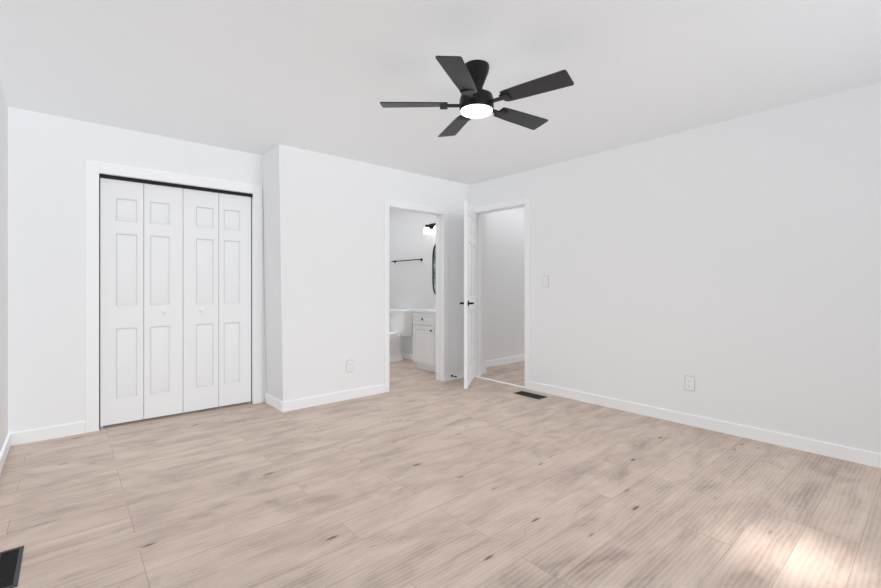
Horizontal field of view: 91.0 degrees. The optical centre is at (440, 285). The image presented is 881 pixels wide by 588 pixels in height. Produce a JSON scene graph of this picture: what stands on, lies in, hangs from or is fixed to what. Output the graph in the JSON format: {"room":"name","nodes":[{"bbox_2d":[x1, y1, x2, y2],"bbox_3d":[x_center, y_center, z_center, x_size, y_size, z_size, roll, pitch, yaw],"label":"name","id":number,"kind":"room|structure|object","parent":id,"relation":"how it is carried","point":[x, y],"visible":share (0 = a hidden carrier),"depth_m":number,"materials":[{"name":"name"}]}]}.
{"room":"empty bedroom","nodes":[
{"label":"empty bedroom","id":0,"kind":"room"},
{"bbox_2d":[0,84,7,452],"bbox_3d":[-2.176,-0.070,1.939,0.120,2.440,6.940,0,0,-41],"label":"wall","id":1,"kind":"structure","parent":0,"point":[3,104],"depth_m":2.89,"materials":[{"name":"paint"}]},
{"bbox_2d":[8,107,265,433],"bbox_3d":[-2.416,-0.070,3.793,1.940,2.440,0.120,0,0,-41],"label":"wall","id":2,"kind":"structure","parent":0,"point":[47,154],"depth_m":3.29,"materials":[{"name":"paint"}]},
{"bbox_2d":[85,160,261,432],"bbox_3d":[-2.308,0.083,3.876,1.350,2.135,0.136,0,0,-41],"label":"trim","id":3,"kind":"structure","parent":2,"relation":"attached to","point":[93,169],"depth_m":3.51,"materials":[{"name":"paint"}]},
{"bbox_2d":[99,174,251,428],"bbox_3d":[-2.296,0.125,3.861,1.180,2.050,0.073,0,0,-41],"label":"closet bifold doors","id":4,"kind":"structure","parent":2,"relation":"in","point":[197,240],"depth_m":3.80,"materials":[{"name":"paint"}]},
{"bbox_2d":[262,144,295,401],"bbox_3d":[-2.160,-0.070,4.859,0.160,2.440,2.300,0,0,-41],"label":"wall","id":5,"kind":"structure","parent":0,"point":[279,163],"depth_m":4.02,"materials":[{"name":"paint"}]},
{"bbox_2d":[296,148,485,399],"bbox_3d":[-0.411,-0.070,4.929,2.580,2.440,0.120,0,0,-41],"label":"wall","id":6,"kind":"structure","parent":0,"point":[340,201],"depth_m":4.41,"materials":[{"name":"paint"}]},
{"bbox_2d":[347,360,352,371],"bbox_3d":[-0.920,0.815,4.405,0.076,0.122,0.007,0,0,-41],"label":"wall outlet","id":7,"kind":"object","parent":6,"relation":"attached to","point":[349,362],"visible":1,"depth_m":4.40,"materials":[{"name":"white plastic"}]},
{"bbox_2d":[384,200,447,392],"bbox_3d":[-0.307,0.112,5.019,0.909,2.077,0.152,0,0,-41],"label":"door frame","id":8,"kind":"structure","parent":6,"relation":"attached to","point":[441,215],"depth_m":5.22,"materials":[{"name":"paint"}]},
{"bbox_2d":[0,370,880,473],"bbox_3d":[0.071,1.106,2.657,4.220,0.088,4.850,0,0,-41],"label":"baseboard","id":9,"kind":"structure","parent":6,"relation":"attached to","point":[859,456],"depth_m":3.38,"materials":[{"name":"paint"}]},
{"bbox_2d":[401,352,524,366],"bbox_3d":[-0.173,1.106,6.570,5.474,0.088,1.777,0,0,-5],"label":"baseboard","id":10,"kind":"structure","parent":6,"relation":"attached to","point":[496,362],"depth_m":6.46,"materials":[{"name":"paint"}]},
{"bbox_2d":[389,209,435,353],"bbox_3d":[-1.202,-0.070,5.845,2.580,2.440,2.300,0,0,-41],"label":"wall","id":11,"kind":"structure","parent":0,"point":[410,282],"depth_m":6.81,"materials":[{"name":"paint"}]},
{"bbox_2d":[391,258,422,262],"bbox_3d":[-0.538,-0.400,6.815,0.064,0.044,0.744,0,0,-41],"label":"rail","id":12,"kind":"object","parent":11,"relation":"attached to","point":[421,259],"visible":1,"depth_m":6.76,"materials":[{"name":"black metal"}]},
{"bbox_2d":[423,223,435,234],"bbox_3d":[-0.014,-0.835,6.137,0.158,0.160,0.640,0,0,-41],"label":"sconce","id":13,"kind":"object","parent":11,"relation":"attached to","point":[428,227],"visible":0.45,"depth_m":6.28,"materials":[{"name":"white glass"}]},
{"bbox_2d":[432,244,435,294],"bbox_3d":[0.089,-0.240,6.121,0.022,0.800,0.620,0,0,-41],"label":"mirror","id":14,"kind":"object","parent":11,"relation":"attached to","point":[434,248],"visible":0.24,"depth_m":6.33,"materials":[{"name":"black metal"}]},
{"bbox_2d":[0,358,880,587],"bbox_3d":[0.602,1.200,4.338,7.860,0.100,7.340,0,0,-41],"label":"floor","id":15,"kind":"structure","parent":0,"point":[426,481],"depth_m":2.34,"materials":[{"name":"brown wood"}]},
{"bbox_2d":[0,546,23,587],"bbox_3d":[-1.783,1.147,1.737,0.145,0.005,0.335,0,0,-41],"label":"floor vent","id":16,"kind":"object","parent":15,"relation":"in","point":[10,560],"visible":1,"depth_m":1.77,"materials":[{"name":"black metal"}]},
{"bbox_2d":[389,309,412,361],"bbox_3d":[-0.816,0.757,6.614,0.733,0.785,0.468,0,0,-41],"label":"toilet","id":17,"kind":"object","parent":15,"relation":"on","point":[401,320],"visible":0.64,"depth_m":6.62,"materials":[{"name":"white ceramic"}]},
{"bbox_2d":[412,303,435,372],"bbox_3d":[-0.027,0.662,5.895,0.462,0.975,0.664,0,0,-41],"label":"vanity","id":18,"kind":"object","parent":15,"relation":"on","point":[424,320],"visible":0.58,"depth_m":5.82,"materials":[{"name":"paint"}]},
{"bbox_2d":[514,391,546,398],"bbox_3d":[0.943,1.147,4.559,0.145,0.005,0.335,0,0,-41],"label":"floor vent","id":19,"kind":"object","parent":15,"relation":"in","point":[523,393],"visible":1,"depth_m":4.54,"materials":[{"name":"black metal"}]},
{"bbox_2d":[0,0,880,184],"bbox_3d":[0.602,-1.340,4.338,7.860,0.100,7.340,0,0,-41],"label":"ceiling","id":20,"kind":"structure","parent":0,"point":[249,76],"depth_m":2.54,"materials":[{"name":"paint"}]},
{"bbox_2d":[380,56,573,136],"bbox_3d":[0.238,-1.147,2.549,1.073,0.287,1.095,0,0,-41],"label":"ceiling fan","id":21,"kind":"object","parent":20,"relation":"hanging from","point":[475,102],"depth_m":2.46,"materials":[{"name":"black metal"}]},
{"bbox_2d":[486,207,524,360],"bbox_3d":[2.035,-0.070,6.090,3.000,2.440,2.120,0,0,-41],"label":"wall","id":22,"kind":"structure","parent":0,"point":[505,230],"depth_m":6.41,"materials":[{"name":"paint"}]},
{"bbox_2d":[470,82,880,453],"bbox_3d":[1.861,-0.070,3.905,0.120,2.440,4.400,0,0,-41],"label":"wall","id":23,"kind":"structure","parent":0,"point":[741,257],"depth_m":3.37,"materials":[{"name":"paint"}]},
{"bbox_2d":[460,201,476,388],"bbox_3d":[0.373,0.096,5.071,0.154,2.028,0.803,0,0,16],"label":"entry door","id":24,"kind":"structure","parent":23,"relation":"in","point":[470,216],"depth_m":4.93,"materials":[{"name":"paint"}]},
{"bbox_2d":[473,198,529,388],"bbox_3d":[0.735,0.084,5.209,0.152,2.132,0.929,0,0,-41],"label":"door frame","id":25,"kind":"structure","parent":23,"relation":"attached to","point":[525,202],"depth_m":5.07,"materials":[{"name":"paint"}]},
{"bbox_2d":[543,276,548,286],"bbox_3d":[1.129,-0.050,4.652,0.010,0.122,0.076,0,0,-41],"label":"light switch","id":26,"kind":"object","parent":23,"relation":"attached to","point":[545,278],"visible":1,"depth_m":4.64,"materials":[{"name":"white plastic"}]},
{"bbox_2d":[685,376,694,390],"bbox_3d":[2.059,0.805,3.578,0.007,0.122,0.076,0,0,-41],"label":"outlet","id":27,"kind":"object","parent":23,"relation":"attached to","point":[689,380],"visible":1,"depth_m":3.58,"materials":[{"name":"white plastic"}]}
]}

